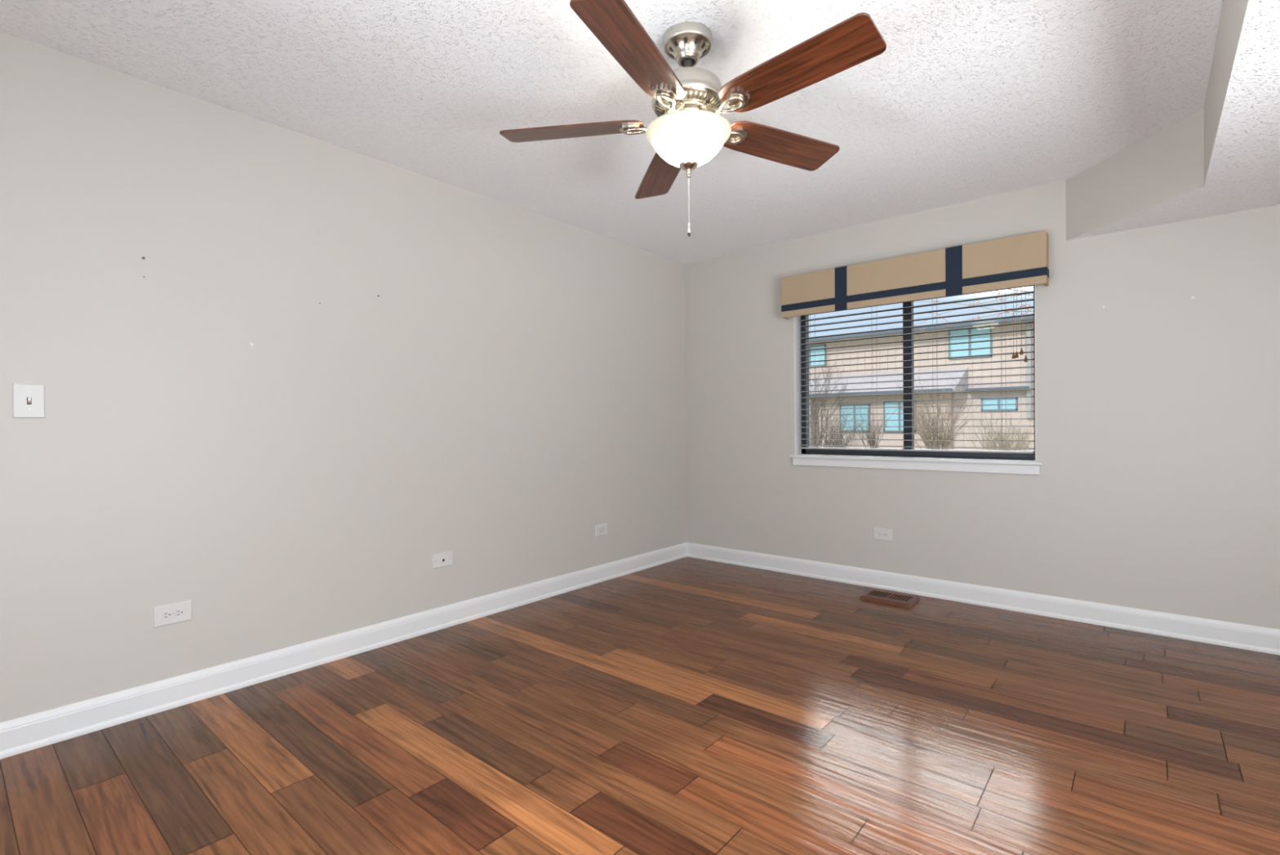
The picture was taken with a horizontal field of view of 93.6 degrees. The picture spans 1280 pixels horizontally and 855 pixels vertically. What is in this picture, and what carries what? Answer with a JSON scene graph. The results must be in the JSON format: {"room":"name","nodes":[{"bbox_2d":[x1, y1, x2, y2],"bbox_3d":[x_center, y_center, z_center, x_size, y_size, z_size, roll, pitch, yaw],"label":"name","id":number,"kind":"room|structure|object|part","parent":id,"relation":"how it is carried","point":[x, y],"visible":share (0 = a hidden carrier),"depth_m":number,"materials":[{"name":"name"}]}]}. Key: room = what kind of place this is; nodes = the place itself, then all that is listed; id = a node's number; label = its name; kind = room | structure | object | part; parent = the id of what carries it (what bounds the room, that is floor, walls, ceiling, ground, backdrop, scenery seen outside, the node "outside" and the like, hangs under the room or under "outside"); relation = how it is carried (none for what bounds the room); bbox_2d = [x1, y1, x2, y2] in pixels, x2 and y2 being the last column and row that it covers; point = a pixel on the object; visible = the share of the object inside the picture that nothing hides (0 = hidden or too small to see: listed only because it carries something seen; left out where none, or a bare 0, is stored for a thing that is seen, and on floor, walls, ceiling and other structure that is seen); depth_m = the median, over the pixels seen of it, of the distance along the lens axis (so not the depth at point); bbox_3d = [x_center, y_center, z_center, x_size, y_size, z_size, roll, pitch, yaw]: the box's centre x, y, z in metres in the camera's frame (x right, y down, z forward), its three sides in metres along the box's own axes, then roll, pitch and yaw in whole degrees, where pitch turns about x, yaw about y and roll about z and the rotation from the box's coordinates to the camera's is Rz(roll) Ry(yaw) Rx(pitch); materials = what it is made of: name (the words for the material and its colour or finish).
{"room":"empty bedroom","nodes":[
{"label":"empty bedroom","id":0,"kind":"room"},
{"bbox_2d":[0,31,686,722],"bbox_3d":[-1.220,-0.156,3.251,0.170,2.590,5.120,0,0,40],"label":"wall","id":1,"kind":"structure","parent":0,"point":[512,388],"depth_m":2.66,"materials":[{"name":"grey paint"}]},
{"bbox_2d":[12,382,44,417],"bbox_3d":[-2.097,-0.096,2.067,0.019,0.117,0.078,0,0,40],"label":"light switch","id":2,"kind":"object","parent":1,"relation":"attached to","point":[28,399],"visible":1,"depth_m":2.07,"materials":[{"name":"white plastic"}]},
{"bbox_2d":[153,600,191,626],"bbox_3d":[-1.841,0.731,2.376,0.008,0.078,0.122,0,0,40],"label":"wall outlet","id":3,"kind":"object","parent":1,"relation":"attached to","point":[168,614],"visible":1,"depth_m":2.37,"materials":[{"name":"white plastic"}]},
{"bbox_2d":[163,610,171,619],"bbox_3d":[-1.852,0.731,2.360,0.004,0.034,0.027,0,0,40],"label":"receptacle","id":4,"kind":"object","parent":3,"relation":"attached to","point":[166,614],"depth_m":2.36,"materials":[{"name":"white plastic"}]},
{"bbox_2d":[175,608,183,617],"bbox_3d":[-1.827,0.731,2.389,0.004,0.034,0.027,0,0,40],"label":"receptacle","id":5,"kind":"object","parent":3,"relation":"attached to","point":[179,611],"depth_m":2.39,"materials":[{"name":"white plastic"}]},
{"bbox_2d":[0,542,687,759],"bbox_3d":[-1.139,1.031,3.198,0.018,0.116,4.780,0,0,40],"label":"baseboard","id":6,"kind":"structure","parent":1,"relation":"attached to","point":[37,730],"depth_m":2.64,"materials":[{"name":"white paint"}]},
{"bbox_2d":[431,551,452,568],"bbox_3d":[-1.071,0.717,3.282,0.014,0.077,0.121,0,0,40],"label":"cable jack","id":7,"kind":"object","parent":1,"relation":"attached to","point":[442,559],"visible":1,"depth_m":3.28,"materials":[{"name":"white plastic"}]},
{"bbox_2d":[595,523,607,536],"bbox_3d":[-0.265,0.714,4.240,0.008,0.077,0.120,0,0,40],"label":"wall jack","id":8,"kind":"object","parent":1,"relation":"attached to","point":[602,529],"visible":1,"depth_m":4.23,"materials":[{"name":"white plastic"}]},
{"bbox_2d":[0,0,1222,263],"bbox_3d":[0.534,-1.416,1.752,4.790,0.120,5.120,0,0,40],"label":"ceiling","id":9,"kind":"structure","parent":0,"point":[965,100],"depth_m":2.38,"materials":[{"name":"white paint"}]},
{"bbox_2d":[499,0,886,236],"bbox_3d":[0.193,-1.011,2.055,1.251,0.688,1.287,0,0,40],"label":"ceiling fan","id":10,"kind":"object","parent":9,"relation":"hanging from","point":[689,130],"visible":1,"depth_m":1.97,"materials":[{"name":"brown wood"}]},
{"bbox_3d":[-0.235,-1.058,2.139,0.502,0.007,0.156,-1,13,8],"label":"blade","id":11,"kind":"part","parent":10,"relation":"part of","materials":[{"name":"brown wood"}]},
{"bbox_3d":[-0.007,-1.066,1.716,0.156,0.007,0.502,14,6,25],"label":"blade","id":12,"kind":"part","parent":10,"relation":"part of","materials":[{"name":"brown wood"}]},
{"bbox_3d":[0.097,-1.060,2.486,0.156,0.007,0.502,-14,2,-10],"label":"blade","id":13,"kind":"part","parent":10,"relation":"part of","materials":[{"name":"brown wood"}]},
{"bbox_2d":[680,57,695,66],"bbox_3d":[0.168,-1.273,2.083,0.053,0.008,0.053,0,0,40],"label":"downrod","id":14,"kind":"object","parent":10,"relation":"attached to","point":[683,61],"depth_m":2.07,"materials":[{"name":"black"}]},
{"bbox_3d":[0.171,-0.973,2.085,0.295,0.114,0.295,0,0,40],"label":"lamp shade","id":15,"kind":"part","parent":10,"relation":"part of","materials":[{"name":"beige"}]},
{"bbox_3d":[0.172,-0.791,2.086,0.003,0.163,0.003,0,0,40],"label":"pull chain","id":16,"kind":"part","parent":10,"relation":"part of","materials":[{"name":"silver metal"}]},
{"bbox_3d":[0.529,-1.069,2.278,0.502,0.007,0.155,-1,-13,-28],"label":"blade","id":17,"kind":"part","parent":10,"relation":"part of","materials":[{"name":"brown wood"}]},
{"bbox_3d":[0.465,-1.073,1.802,0.502,0.007,0.156,-2,-13,44],"label":"blade","id":18,"kind":"part","parent":10,"relation":"part of","materials":[{"name":"brown wood"}]},
{"bbox_2d":[0,556,1279,854],"bbox_3d":[0.507,1.110,1.689,4.520,0.050,5.000,0,0,40],"label":"floor","id":19,"kind":"structure","parent":0,"point":[687,705],"depth_m":2.06,"materials":[{"name":"brown wood"}]},
{"bbox_2d":[859,588,919,607],"bbox_3d":[1.567,1.054,3.759,0.300,0.020,0.212,0,0,40],"label":"floor vent","id":20,"kind":"object","parent":19,"relation":"in","point":[873,594],"visible":1,"depth_m":3.73,"materials":[{"name":"brown wood"}]},
{"bbox_2d":[684,179,1279,629],"bbox_3d":[2.207,-0.185,3.595,4.620,2.590,0.170,0,0,40],"label":"wall","id":21,"kind":"structure","parent":0,"point":[1157,487],"depth_m":3.32,"materials":[{"name":"grey paint"}]},
{"bbox_2d":[873,527,893,541],"bbox_3d":[1.617,0.701,3.988,0.122,0.078,0.008,0,0,40],"label":"wall outlet","id":22,"kind":"object","parent":21,"relation":"attached to","point":[883,534],"visible":1,"depth_m":3.99,"materials":[{"name":"white plastic"}]},
{"bbox_2d":[794,284,1035,461],"bbox_3d":[1.750,-0.386,3.973,1.482,1.145,0.159,0,0,40],"label":"window","id":23,"kind":"structure","parent":21,"relation":"in","point":[798,329],"depth_m":3.99,"materials":[{"name":"black metal"}]},
{"bbox_2d":[800,284,1034,453],"bbox_3d":[1.725,-0.399,3.930,1.431,1.088,0.093,0,0,40],"label":"window blind","id":24,"kind":"object","parent":23,"relation":"attached to","point":[1021,300],"visible":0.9,"depth_m":3.84,"materials":[{"name":"grey"}]},
{"bbox_3d":[1.255,-0.377,4.351,0.058,1.020,0.002,-1,0,-37],"label":"ladder cord","id":25,"kind":"part","parent":24,"relation":"part of","materials":[{"name":"white fabric"}]},
{"bbox_3d":[1.591,-0.378,4.067,0.058,1.020,0.002,-1,0,-37],"label":"ladder cord","id":26,"kind":"part","parent":24,"relation":"part of","materials":[{"name":"white fabric"}]},
{"bbox_3d":[1.741,0.139,3.947,1.431,0.012,0.052,0,0,40],"label":"rail","id":27,"kind":"part","parent":24,"relation":"part of","materials":[{"name":"grey"}]},
{"bbox_3d":[1.881,-0.379,3.822,0.058,1.020,0.002,-1,0,-37],"label":"ladder cord","id":28,"kind":"part","parent":24,"relation":"part of","materials":[{"name":"white fabric"}]},
{"bbox_3d":[2.169,-0.379,3.578,0.058,1.020,0.002,-1,0,-37],"label":"ladder cord","id":29,"kind":"part","parent":24,"relation":"part of","materials":[{"name":"white fabric"}]},
{"bbox_3d":[2.188,-0.664,3.501,0.026,0.451,0.004,-1,0,-21],"label":"lift cord","id":30,"kind":"part","parent":24,"relation":"part of","materials":[{"name":"white fabric"}]},
{"bbox_3d":[2.197,-0.666,3.493,0.024,0.447,0.003,-1,0,-35],"label":"lift cord","id":31,"kind":"part","parent":24,"relation":"part of","materials":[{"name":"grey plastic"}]},
{"bbox_3d":[2.212,-0.674,3.480,0.003,0.431,0.024,0,0,29],"label":"lift cord","id":32,"kind":"part","parent":24,"relation":"part of","materials":[{"name":"white fabric"}]},
{"bbox_3d":[2.225,-0.652,3.470,0.004,0.474,0.026,0,0,10],"label":"lift cord","id":33,"kind":"part","parent":24,"relation":"part of","materials":[{"name":"white fabric"}]},
{"bbox_2d":[781,230,1048,319],"bbox_3d":[1.667,-0.946,3.863,1.595,0.292,0.101,0,0,40],"label":"valance","id":34,"kind":"object","parent":21,"relation":"attached to","point":[1020,260],"visible":1,"depth_m":3.72,"materials":[{"name":"beige fabric"}]},
{"bbox_2d":[792,457,1039,474],"bbox_3d":[1.701,0.236,3.907,1.510,0.054,0.014,0,0,40],"label":"trim","id":35,"kind":"structure","parent":21,"relation":"attached to","point":[921,465],"depth_m":3.81,"materials":[{"name":"white paint"}]},
{"bbox_2d":[789,453,1043,465],"bbox_3d":[1.729,0.198,3.942,1.544,0.022,0.135,0,0,40],"label":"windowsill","id":36,"kind":"structure","parent":21,"relation":"attached to","point":[1030,462],"depth_m":3.82,"materials":[{"name":"white paint"}]},
{"bbox_2d":[686,542,1279,654],"bbox_3d":[2.091,1.003,3.585,4.450,0.116,0.018,0,0,40],"label":"baseboard","id":37,"kind":"structure","parent":21,"relation":"attached to","point":[1252,637],"depth_m":3.47,"materials":[{"name":"white paint"}]},
{"bbox_2d":[1066,0,1279,239],"bbox_3d":[1.530,-1.191,0.913,1.848,0.335,4.780,0,0,40],"label":"soffit","id":38,"kind":"structure","parent":0,"point":[1223,157],"depth_m":2.59,"materials":[{"name":"grey paint"}]},
{"label":"outside","id":39,"kind":"structure","parent":0,"visible":0},
{"bbox_3d":[29.539,1.278,39.488,120.000,0.200,89.750,0,0,40],"label":"ground","id":40,"kind":"structure","parent":39,"visible":0},
{"bbox_2d":[808,348,855,447],"bbox_3d":[7.610,-1.279,26.202,3.529,5.427,2.646,0,0,36],"label":"bare tree","id":41,"kind":"object","parent":40,"relation":"on","point":[823,400],"visible":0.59,"depth_m":25.93,"materials":[{"name":"brown plant"}]},
{"bbox_2d":[809,407,863,447],"bbox_3d":[7.110,0.290,23.119,2.127,2.351,2.520,-1,0,-21],"label":"bare shrub","id":42,"kind":"object","parent":40,"relation":"on","point":[836,435],"visible":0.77,"depth_m":22.69,"materials":[{"name":"brown plant"}]},
{"bbox_2d":[857,406,895,448],"bbox_3d":[9.391,0.230,24.110,1.507,2.411,1.544,0,0,5],"label":"bare shrub","id":43,"kind":"object","parent":40,"relation":"on","point":[872,443],"visible":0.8,"depth_m":24.02,"materials":[{"name":"brown plant"}]},
{"bbox_2d":[808,315,1034,451],"bbox_3d":[12.791,-1.680,28.985,41.000,6.105,8.360,0,0,40],"label":"townhouse","id":44,"kind":"structure","parent":40,"relation":"on","point":[1010,320],"depth_m":24.87,"materials":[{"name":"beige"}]},
{"bbox_3d":[7.874,-0.010,28.030,0.374,2.854,0.200,0,0,40],"label":"corner post","id":45,"kind":"part","parent":44,"relation":"part of","materials":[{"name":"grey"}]},
{"bbox_3d":[8.098,-3.429,28.537,1.533,0.948,0.010,0,0,40],"label":"pane","id":46,"kind":"part","parent":44,"relation":"part of","materials":[{"name":"blue glass"}]},
{"bbox_3d":[9.646,-0.473,26.938,1.308,1.173,0.010,0,0,40],"label":"pane","id":47,"kind":"part","parent":44,"relation":"part of","materials":[{"name":"blue glass"}]},
{"bbox_3d":[11.121,-0.529,25.690,1.278,1.278,0.010,0,0,40],"label":"pane","id":48,"kind":"part","parent":44,"relation":"part of","materials":[{"name":"blue glass"}]},
{"bbox_3d":[13.278,-3.472,24.156,1.503,1.218,0.010,0,0,40],"label":"pane","id":49,"kind":"part","parent":44,"relation":"part of","materials":[{"name":"blue glass"}]},
{"bbox_3d":[14.070,-0.951,23.519,1.188,0.454,0.010,0,0,40],"label":"pane","id":50,"kind":"part","parent":44,"relation":"part of","materials":[{"name":"blue glass"}]},
{"bbox_2d":[893,364,985,449],"bbox_3d":[10.352,-0.379,21.055,2.816,3.664,3.069,0,0,20],"label":"bare shrub","id":51,"kind":"object","parent":40,"relation":"on","point":[927,436],"visible":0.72,"depth_m":20.62,"materials":[{"name":"brown plant"}]},
{"bbox_2d":[913,285,1033,335],"bbox_3d":[8.231,-1.263,13.884,1.993,5.538,5.107,-1,0,-40],"label":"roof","id":52,"kind":"object","parent":40,"relation":"on","point":[997,293],"visible":0.19,"depth_m":14.37,"materials":[{"name":"grey"}]},
{"bbox_2d":[960,401,1034,450],"bbox_3d":[11.574,0.290,19.084,2.573,2.332,1.871,-1,0,-40],"label":"bare shrub","id":53,"kind":"object","parent":40,"relation":"on","point":[1018,443],"visible":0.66,"depth_m":19.11,"materials":[{"name":"beige plant"}]}
]}

